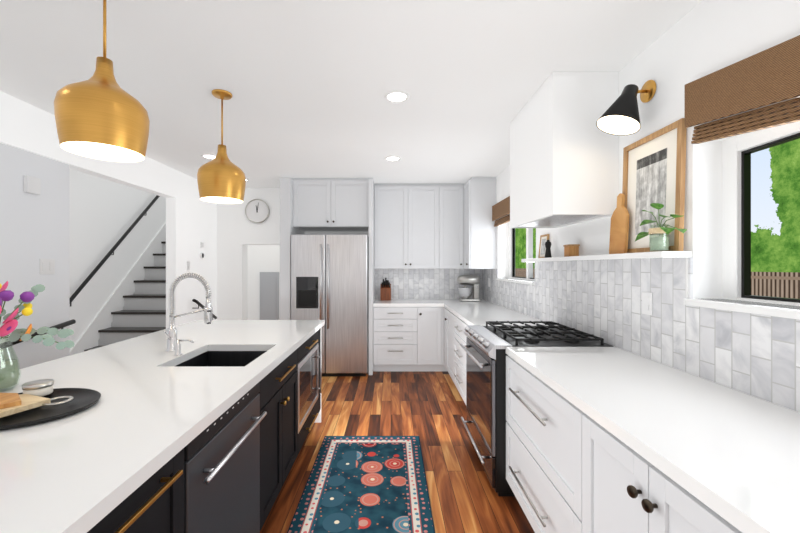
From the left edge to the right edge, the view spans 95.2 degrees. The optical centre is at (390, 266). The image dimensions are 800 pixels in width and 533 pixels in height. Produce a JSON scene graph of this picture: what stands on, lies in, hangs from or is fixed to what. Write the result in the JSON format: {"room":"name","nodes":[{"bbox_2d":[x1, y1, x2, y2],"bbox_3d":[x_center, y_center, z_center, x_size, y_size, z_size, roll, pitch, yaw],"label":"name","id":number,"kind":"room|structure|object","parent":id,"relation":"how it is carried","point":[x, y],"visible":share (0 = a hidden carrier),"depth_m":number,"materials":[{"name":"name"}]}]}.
{"room":"kitchen","nodes":[
{"label":"kitchen","id":0,"kind":"room"},
{"bbox_2d":[0,91,216,368],"bbox_3d":[-2.660,-1.200,3.400,0.120,5.200,11.600,0,0,0],"label":"wall","id":1,"kind":"structure","parent":0,"point":[34,229],"depth_m":2.83,"materials":[{"name":"white paint"}]},
{"bbox_2d":[24,175,40,194],"bbox_3d":[-2.605,-0.590,2.650,0.030,0.120,0.100,0,0,0],"label":"door chime","id":2,"kind":"object","parent":1,"relation":"attached to","point":[32,185],"visible":0.98,"depth_m":2.64,"materials":[{"name":"white plastic"}]},
{"bbox_2d":[0,319,75,349],"bbox_3d":[-2.571,0.502,2.585,0.098,0.161,0.676,0,0,0],"label":"stair handrail","id":3,"kind":"object","parent":1,"relation":"attached to","point":[65,324],"visible":0.48,"depth_m":2.74,"materials":[{"name":"black metal"}]},
{"bbox_2d":[40,259,54,273],"bbox_3d":[-2.615,0.000,2.780,0.008,0.118,0.120,0,0,0],"label":"light switch","id":4,"kind":"object","parent":1,"relation":"attached to","point":[47,266],"visible":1,"depth_m":2.78,"materials":[{"name":"white plastic"}]},
{"bbox_2d":[192,299,216,319],"bbox_3d":[-2.550,0.584,4.957,0.099,0.346,0.606,0,0,0],"label":"stair handrail","id":5,"kind":"object","parent":1,"relation":"attached to","point":[197,302],"visible":0.71,"depth_m":4.79,"materials":[{"name":"black metal"}]},
{"bbox_2d":[70,169,165,349],"bbox_3d":[-3.800,-1.200,3.400,0.200,5.200,11.600,0,0,0],"label":"wall","id":6,"kind":"structure","parent":0,"point":[104,214],"depth_m":4.68,"materials":[{"name":"white paint"}]},
{"bbox_2d":[70,195,159,305],"bbox_3d":[-3.650,-0.801,5.372,0.096,2.789,2.916,0,0,0],"label":"stair handrail","id":7,"kind":"object","parent":6,"relation":"attached to","point":[103,261],"visible":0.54,"depth_m":4.70,"materials":[{"name":"black metal"}]},
{"bbox_2d":[248,245,279,319],"bbox_3d":[-1.925,0.115,6.700,1.350,2.570,0.200,0,0,0],"label":"wall","id":8,"kind":"structure","parent":0,"point":[263,258],"depth_m":6.59,"materials":[{"name":"white paint"}]},
{"bbox_2d":[260,272,278,319],"bbox_3d":[-2.190,0.750,6.573,0.340,1.300,0.050,0,0,0],"label":"hall door","id":9,"kind":"structure","parent":8,"relation":"in","point":[269,295],"depth_m":6.55,"materials":[{"name":"grey wood"}]},
{"bbox_2d":[217,188,368,319],"bbox_3d":[-0.515,0.115,5.550,4.170,2.570,0.200,0,0,0],"label":"wall","id":10,"kind":"structure","parent":0,"point":[238,232],"depth_m":5.45,"materials":[{"name":"white paint"}]},
{"bbox_2d":[245,199,269,222],"bbox_3d":[-1.990,-0.824,5.433,0.360,0.360,0.034,0,0,0],"label":"wall clock","id":11,"kind":"object","parent":10,"relation":"attached to","point":[257,210],"visible":0.98,"depth_m":5.43,"materials":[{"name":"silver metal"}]},
{"bbox_2d":[374,184,433,268],"bbox_3d":[0.248,-0.569,5.273,0.967,1.198,0.347,0,0,0],"label":"upper cabinet","id":12,"kind":"object","parent":10,"relation":"attached to","point":[433,226],"depth_m":5.11,"materials":[{"name":"white wood"}]},
{"bbox_2d":[375,269,481,298],"bbox_3d":[0.561,0.258,5.444,1.593,0.455,0.012,0,0,0],"label":"tile","id":13,"kind":"structure","parent":10,"relation":"attached to","point":[428,284],"depth_m":5.44,"materials":[{"name":"tile"}]},
{"bbox_2d":[394,277,398,284],"bbox_3d":[0.075,0.220,5.433,0.075,0.118,0.008,0,0,0],"label":"outlet","id":14,"kind":"object","parent":13,"relation":"attached to","point":[396,280],"visible":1,"depth_m":5.43,"materials":[{"name":"white plastic"}]},
{"bbox_2d":[434,184,457,268],"bbox_3d":[0.823,-0.569,5.242,0.423,1.198,0.409,0,0,0],"label":"upper cabinet","id":15,"kind":"object","parent":10,"relation":"attached to","point":[445,195],"depth_m":5.11,"materials":[{"name":"white wood"}]},
{"bbox_2d":[0,0,701,187],"bbox_3d":[-0.515,-1.270,2.200,4.170,0.200,9.200,0,0,0],"label":"ceiling","id":16,"kind":"structure","parent":0,"point":[308,85],"depth_m":2.15,"materials":[{"name":"white paint"}]},
{"bbox_2d":[54,0,149,161],"bbox_3d":[-1.145,-0.812,1.460,0.300,0.714,0.300,0,0,0],"label":"pendant light","id":17,"kind":"object","parent":16,"relation":"hanging from","point":[100,114],"visible":1,"depth_m":1.37,"materials":[{"name":"gold metal"}]},
{"bbox_2d":[201,154,215,159],"bbox_3d":[-1.920,-1.165,3.880,0.176,0.008,0.176,0,0,0],"label":"recessed light","id":18,"kind":"object","parent":16,"relation":"in","point":[209,156],"visible":0.81,"depth_m":3.87,"materials":[{"name":"white paint"}]},
{"bbox_2d":[197,89,245,203],"bbox_3d":[-1.143,-0.808,2.470,0.300,0.722,0.300,0,0,0],"label":"pendant light","id":19,"kind":"object","parent":16,"relation":"hanging from","point":[221,177],"visible":1,"depth_m":2.38,"materials":[{"name":"gold metal"}]},
{"bbox_2d":[385,156,400,160],"bbox_3d":[0.020,-1.165,3.950,0.176,0.008,0.176,0,0,0],"label":"recessed light","id":20,"kind":"object","parent":16,"relation":"in","point":[392,158],"visible":0.98,"depth_m":3.94,"materials":[{"name":"white paint"}]},
{"bbox_2d":[384,90,409,102],"bbox_3d":[0.040,-1.165,2.510,0.176,0.008,0.176,0,0,0],"label":"recessed light","id":21,"kind":"object","parent":16,"relation":"in","point":[397,96],"visible":1,"depth_m":2.50,"materials":[{"name":"white paint"}]},
{"bbox_2d":[260,370,534,532],"bbox_3d":[-1.165,1.450,3.400,5.470,0.100,11.600,0,0,0],"label":"floor","id":22,"kind":"structure","parent":0,"point":[428,408],"depth_m":3.01,"materials":[{"name":"brown wood"}]},
{"bbox_2d":[70,222,165,354],"bbox_3d":[-3.210,-0.110,6.515,0.976,3.020,4.950,0,0,0],"label":"stairs","id":23,"kind":"structure","parent":22,"relation":"on","point":[138,295],"depth_m":4.96,"materials":[{"name":"white paint"}]},
{"bbox_2d":[80,324,324,532],"bbox_3d":[-1.144,0.964,1.736,1.113,0.874,3.112,0,0,0],"label":"kitchen island","id":24,"kind":"object","parent":22,"relation":"on","point":[290,394],"depth_m":1.94,"materials":[{"name":"black"}]},
{"bbox_2d":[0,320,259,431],"bbox_3d":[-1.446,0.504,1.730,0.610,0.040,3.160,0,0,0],"label":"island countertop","id":25,"kind":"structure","parent":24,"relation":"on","point":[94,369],"depth_m":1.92,"materials":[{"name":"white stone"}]},
{"bbox_2d":[0,281,73,390],"bbox_3d":[-1.418,0.242,1.417,0.390,0.485,0.285,0,0,0],"label":"flower vase","id":26,"kind":"object","parent":25,"relation":"on","point":[9,373],"visible":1,"depth_m":1.42,"materials":[{"name":"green glass"}]},
{"bbox_2d":[0,320,323,532],"bbox_3d":[-0.871,0.504,1.730,0.540,0.040,3.160,0,0,0],"label":"island countertop","id":27,"kind":"structure","parent":24,"relation":"on","point":[58,475],"depth_m":1.05,"materials":[{"name":"white stone"}]},
{"bbox_2d":[0,388,100,429],"bbox_3d":[-1.225,0.476,1.230,0.408,0.018,0.355,0,0,0],"label":"serving tray","id":28,"kind":"object","parent":27,"relation":"on","point":[84,399],"visible":0.73,"depth_m":1.22,"materials":[{"name":"black wood"}]},
{"bbox_2d":[0,393,50,417],"bbox_3d":[-1.275,0.451,1.193,0.229,0.030,0.197,0,0,0],"label":"board","id":29,"kind":"object","parent":28,"relation":"on","point":[12,403],"visible":0.93,"depth_m":1.20,"materials":[{"name":"brown wood"}]},
{"bbox_2d":[22,379,53,396],"bbox_3d":[-1.285,0.444,1.330,0.086,0.045,0.086,0,0,0],"label":"candle tin","id":30,"kind":"object","parent":28,"relation":"on","point":[42,387],"visible":0.9,"depth_m":1.31,"materials":[{"name":"silver metal"}]},
{"bbox_2d":[42,396,73,405],"bbox_3d":[-1.150,0.464,1.260,0.084,0.006,0.084,0,0,0],"label":"handle","id":31,"kind":"object","parent":28,"relation":"on","point":[69,398],"visible":0.83,"depth_m":1.26,"materials":[{"name":"silver metal"}]},
{"bbox_2d":[174,339,193,355],"bbox_3d":[-1.131,0.442,1.997,0.107,0.086,0.040,0,0,0],"label":"soap pump","id":32,"kind":"object","parent":27,"relation":"on","point":[178,349],"visible":1,"depth_m":1.99,"materials":[{"name":"silver metal"}]},
{"bbox_2d":[164,272,212,351],"bbox_3d":[-1.163,0.259,2.071,0.266,0.451,0.135,0,0,0],"label":"faucet","id":33,"kind":"object","parent":27,"relation":"on","point":[171,334],"visible":1,"depth_m":2.10,"materials":[{"name":"silver metal"}]},
{"bbox_2d":[184,382,266,532],"bbox_3d":[-0.907,0.963,1.435,0.656,0.865,0.624,0,0,0],"label":"dishwasher","id":34,"kind":"object","parent":24,"relation":"in","point":[222,473],"visible":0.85,"depth_m":1.39,"materials":[{"name":"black metal"}]},
{"bbox_2d":[295,343,321,433],"bbox_3d":[-0.618,0.900,2.820,0.062,0.470,0.692,0,0,0],"label":"microwave","id":35,"kind":"object","parent":24,"relation":"in","point":[307,370],"depth_m":2.77,"materials":[{"name":"silver metal"}]},
{"bbox_2d":[280,178,374,374],"bbox_3d":[-0.829,0.116,5.053,1.183,2.568,0.787,0,0,0],"label":"surround","id":36,"kind":"object","parent":22,"relation":"on","point":[326,204],"visible":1,"depth_m":4.78,"materials":[{"name":"white wood"}]},
{"bbox_2d":[291,235,368,375],"bbox_3d":[-0.785,0.497,4.987,0.970,1.805,0.866,0,0,0],"label":"fridge","id":37,"kind":"object","parent":22,"relation":"on","point":[330,280],"visible":0.79,"depth_m":4.62,"materials":[{"name":"silver metal"}]},
{"bbox_2d":[287,436,434,532],"bbox_3d":[-0.157,1.395,1.780,0.777,0.009,2.440,0,0,0],"label":"rug","id":38,"kind":"object","parent":22,"relation":"on","point":[366,484],"visible":1,"depth_m":2.28,"materials":[{"name":"blue fabric"}]},
{"bbox_2d":[373,307,424,370],"bbox_3d":[0.085,0.964,5.108,0.640,0.874,0.655,0,0,0],"label":"base cabinet","id":39,"kind":"object","parent":22,"relation":"on","point":[398,332],"depth_m":4.78,"materials":[{"name":"white wood"}]},
{"bbox_2d":[373,299,444,306],"bbox_3d":[0.229,0.504,5.108,0.928,0.040,0.655,0,0,0],"label":"countertop","id":40,"kind":"structure","parent":39,"relation":"on","point":[393,302],"depth_m":4.78,"materials":[{"name":"white stone"}]},
{"bbox_2d":[380,278,390,299],"bbox_3d":[-0.075,0.322,5.259,0.150,0.326,0.202,0,0,0],"label":"knife block","id":41,"kind":"object","parent":40,"relation":"on","point":[385,291],"visible":1,"depth_m":5.21,"materials":[{"name":"brown wood"}]},
{"bbox_2d":[425,307,440,370],"bbox_3d":[0.529,0.964,5.108,0.368,0.874,0.655,0,0,0],"label":"base cabinet","id":42,"kind":"object","parent":22,"relation":"on","point":[432,314],"depth_m":4.79,"materials":[{"name":"white wood"}]},
{"bbox_2d":[441,299,555,325],"bbox_3d":[1.024,0.504,4.204,0.662,0.040,2.462,0,0,0],"label":"countertop","id":43,"kind":"structure","parent":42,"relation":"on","point":[473,312],"depth_m":3.85,"materials":[{"name":"white stone"}]},
{"bbox_2d":[457,274,479,300],"bbox_3d":[1.093,0.298,5.140,0.325,0.373,0.226,0,0,0],"label":"stand mixer","id":44,"kind":"object","parent":43,"relation":"on","point":[465,293],"visible":1,"depth_m":5.08,"materials":[{"name":"silver metal"}]},
{"bbox_2d":[457,286,473,299],"bbox_3d":[1.045,0.374,5.140,0.226,0.162,0.226,0,0,0],"label":"bowl","id":45,"kind":"object","parent":44,"relation":"on","point":[465,292],"depth_m":5.07,"materials":[{"name":"silver metal"}]},
{"bbox_2d":[441,307,444,370],"bbox_3d":[1.011,0.964,4.650,0.688,0.874,0.299,0,0,0],"label":"base cabinet","id":46,"kind":"object","parent":22,"relation":"on","point":[442,308],"depth_m":4.78,"materials":[{"name":"white wood"}]},
{"bbox_2d":[445,307,452,379],"bbox_3d":[1.024,0.964,4.290,0.662,0.874,0.540,0,0,0],"label":"base cabinet","id":47,"kind":"object","parent":22,"relation":"on","point":[448,314],"depth_m":4.38,"materials":[{"name":"white wood"}]},
{"bbox_2d":[453,315,464,401],"bbox_3d":[1.024,0.964,3.660,0.662,0.874,0.840,0,0,0],"label":"base cabinet","id":48,"kind":"object","parent":22,"relation":"on","point":[458,323],"depth_m":3.72,"materials":[{"name":"white wood"}]},
{"bbox_2d":[465,323,468,403],"bbox_3d":[1.024,0.964,3.137,0.662,0.874,0.327,0,0,0],"label":"base cabinet","id":49,"kind":"object","parent":22,"relation":"on","point":[466,324],"depth_m":3.40,"materials":[{"name":"white wood"}]},
{"bbox_2d":[459,321,613,495],"bbox_3d":[0.951,0.919,2.590,0.802,0.962,0.760,0,0,0],"label":"range","id":50,"kind":"object","parent":22,"relation":"on","point":[484,348],"visible":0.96,"depth_m":2.33,"materials":[{"name":"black metal"}]},
{"bbox_2d":[506,351,576,532],"bbox_3d":[1.024,0.964,1.737,0.662,0.874,0.940,0,0,0],"label":"base cabinet","id":51,"kind":"object","parent":22,"relation":"on","point":[541,424],"depth_m":1.69,"materials":[{"name":"white wood"}]},
{"bbox_2d":[577,407,740,532],"bbox_3d":[1.024,0.964,0.954,0.662,0.874,0.747,0,0,0],"label":"base cabinet","id":52,"kind":"object","parent":22,"relation":"on","point":[608,440],"depth_m":1.08,"materials":[{"name":"white wood"}]},
{"bbox_2d":[506,347,799,532],"bbox_3d":[1.024,0.504,1.103,0.662,0.040,2.208,0,0,0],"label":"countertop","id":53,"kind":"structure","parent":52,"relation":"on","point":[739,451],"depth_m":1.12,"materials":[{"name":"white stone"}]},
{"bbox_2d":[737,527,748,532],"bbox_3d":[1.024,0.964,0.360,0.662,0.874,0.680,0,0,0],"label":"base cabinet","id":54,"kind":"object","parent":22,"relation":"on","point":[739,529],"depth_m":0.72,"materials":[{"name":"white wood"}]},
{"bbox_2d":[494,0,799,412],"bbox_3d":[1.465,0.115,1.625,0.190,2.570,8.050,0,0,0],"label":"wall","id":55,"kind":"structure","parent":0,"point":[702,38],"depth_m":1.66,"materials":[{"name":"white paint"}]},
{"bbox_2d":[458,177,495,268],"bbox_3d":[1.160,-0.569,4.929,0.414,1.198,0.379,0,0,0],"label":"upper cabinet","id":56,"kind":"object","parent":55,"relation":"attached to","point":[476,198],"depth_m":4.74,"materials":[{"name":"white wood"}]},
{"bbox_2d":[492,196,509,226],"bbox_3d":[1.341,-0.650,4.058,0.055,0.270,1.363,0,0,0],"label":"window blind","id":57,"kind":"object","parent":55,"relation":"attached to","point":[500,209],"visible":0.46,"depth_m":4.35,"materials":[{"name":"brown wicker"}]},
{"bbox_2d":[495,278,534,284],"bbox_3d":[1.414,0.160,4.051,0.168,0.030,1.202,0,0,0],"label":"window sill","id":58,"kind":"structure","parent":55,"relation":"attached to","point":[529,282],"depth_m":3.87,"materials":[{"name":"white wood"}]},
{"bbox_2d":[509,222,534,279],"bbox_3d":[1.530,-0.181,4.050,0.060,0.777,1.200,0,0,0],"label":"window","id":59,"kind":"structure","parent":55,"relation":"in","point":[529,251],"depth_m":4.02,"materials":[{"name":"white paint"}]},
{"bbox_2d":[512,228,534,278],"bbox_3d":[1.535,-0.181,4.050,0.030,0.633,1.056,0,0,0],"label":"window frame","id":60,"kind":"object","parent":59,"relation":"attached to","point":[513,252],"visible":0.21,"depth_m":4.57,"materials":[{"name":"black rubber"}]},
{"bbox_2d":[510,72,618,227],"bbox_3d":[1.169,-0.741,2.583,0.397,0.855,0.785,0,0,0],"label":"range hood","id":61,"kind":"object","parent":55,"relation":"attached to","point":[564,160],"visible":0.96,"depth_m":2.19,"materials":[{"name":"white paint"}]},
{"bbox_2d":[521,251,691,261],"bbox_3d":[1.300,-0.055,2.554,0.136,0.030,1.792,0,0,0],"label":"ledge shelf","id":62,"kind":"object","parent":55,"relation":"attached to","point":[657,255],"visible":1,"depth_m":1.96,"materials":[{"name":"white wood"}]},
{"bbox_2d":[538,234,549,257],"bbox_3d":[1.347,-0.175,3.220,0.033,0.210,0.160,0,0,0],"label":"picture frame","id":63,"kind":"object","parent":62,"relation":"on","point":[543,240],"visible":0.75,"depth_m":3.23,"materials":[{"name":"brown wood"}]},
{"bbox_2d":[540,238,546,254],"bbox_3d":[1.344,-0.175,3.220,0.014,0.138,0.088,0,0,0],"label":"print","id":64,"kind":"object","parent":63,"relation":"attached to","point":[542,241],"depth_m":3.23},
{"bbox_2d":[545,240,551,257],"bbox_3d":[1.300,-0.146,3.020,0.054,0.152,0.054,0,0,0],"label":"pepper mill","id":65,"kind":"object","parent":62,"relation":"on","point":[548,249],"visible":0.94,"depth_m":3.00,"materials":[{"name":"black metal"}]},
{"bbox_2d":[563,244,579,256],"bbox_3d":[1.305,-0.114,2.640,0.078,0.088,0.088,0,0,0],"label":"box","id":66,"kind":"object","parent":62,"relation":"on","point":[571,249],"visible":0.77,"depth_m":2.60,"materials":[{"name":"brown wood"}]},
{"bbox_2d":[609,193,629,253],"bbox_3d":[1.313,-0.245,2.098,0.038,0.350,0.143,0,0,0],"label":"cutting board","id":67,"kind":"object","parent":62,"relation":"on","point":[619,232],"visible":0.85,"depth_m":2.08,"materials":[{"name":"brown wood"}]},
{"bbox_2d":[622,118,686,252],"bbox_3d":[1.347,-0.378,1.897,0.038,0.615,0.425,0,0,0],"label":"picture frame","id":68,"kind":"object","parent":62,"relation":"on","point":[654,167],"visible":0.69,"depth_m":1.85,"materials":[{"name":"brown wood"}]},
{"bbox_2d":[634,147,667,234],"bbox_3d":[1.347,-0.378,1.897,0.012,0.409,0.219,0,0,0],"label":"print","id":69,"kind":"object","parent":68,"relation":"attached to","point":[651,168],"depth_m":1.89,"materials":[{"name":"grey paper"}]},
{"bbox_2d":[635,203,686,251],"bbox_3d":[1.270,-0.183,1.726,0.113,0.227,0.315,0,0,0],"label":"potted plant","id":70,"kind":"object","parent":62,"relation":"on","point":[657,243],"visible":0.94,"depth_m":1.72,"materials":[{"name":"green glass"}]},
{"bbox_2d":[596,80,656,135],"bbox_3d":[1.236,-0.847,1.934,0.266,0.273,0.210,0,0,0],"label":"wall sconce","id":71,"kind":"object","parent":55,"relation":"attached to","point":[620,116],"visible":1,"depth_m":1.92,"materials":[{"name":"black metal"}]},
{"bbox_2d":[482,258,799,411],"bbox_3d":[1.364,0.223,2.725,0.012,0.525,5.450,0,0,0],"label":"tile","id":72,"kind":"structure","parent":55,"relation":"attached to","point":[756,355],"depth_m":1.81,"materials":[{"name":"tile"}]},
{"bbox_2d":[642,292,652,314],"bbox_3d":[1.353,0.195,1.930,0.008,0.118,0.075,0,0,0],"label":"electrical outlet plate","id":73,"kind":"object","parent":72,"relation":"attached to","point":[647,303],"visible":1,"depth_m":1.92,"materials":[{"name":"white plastic"}]},
{"bbox_2d":[686,258,687,297],"bbox_3d":[1.361,0.052,1.673,0.015,0.185,0.010,0,0,0],"label":"trim","id":74,"kind":"structure","parent":55,"relation":"attached to","point":[686,277],"depth_m":1.67,"materials":[{"name":"white stone"}]},
{"bbox_2d":[683,298,799,319],"bbox_3d":[1.417,0.160,0.959,0.163,0.030,1.418,0,0,0],"label":"window sill","id":75,"kind":"structure","parent":55,"relation":"attached to","point":[774,311],"depth_m":1.38,"materials":[{"name":"white stone"}]},
{"bbox_2d":[685,35,799,143],"bbox_3d":[1.341,-0.572,0.905,0.055,0.485,1.458,0,0,0],"label":"window blind","id":76,"kind":"object","parent":55,"relation":"attached to","point":[771,75],"visible":1,"depth_m":1.35,"materials":[{"name":"brown wicker"}]},
{"bbox_2d":[722,121,799,305],"bbox_3d":[1.530,-0.181,0.953,0.060,0.777,1.406,0,0,0],"label":"window","id":77,"kind":"structure","parent":55,"relation":"in","point":[734,147],"depth_m":1.59,"materials":[{"name":"white paint"}]},
{"bbox_2d":[741,133,799,302],"bbox_3d":[1.535,-0.181,0.953,0.030,0.633,1.262,0,0,0],"label":"window","id":78,"kind":"structure","parent":77,"relation":"attached to","point":[745,223],"depth_m":1.57,"materials":[{"name":"black metal"}]},
{"label":"outside","id":79,"kind":"structure","parent":0,"visible":0},
{"bbox_2d":[515,138,799,298],"bbox_3d":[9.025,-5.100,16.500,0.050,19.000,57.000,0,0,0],"label":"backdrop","id":80,"kind":"structure","parent":79,"point":[775,221],"depth_m":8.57,"materials":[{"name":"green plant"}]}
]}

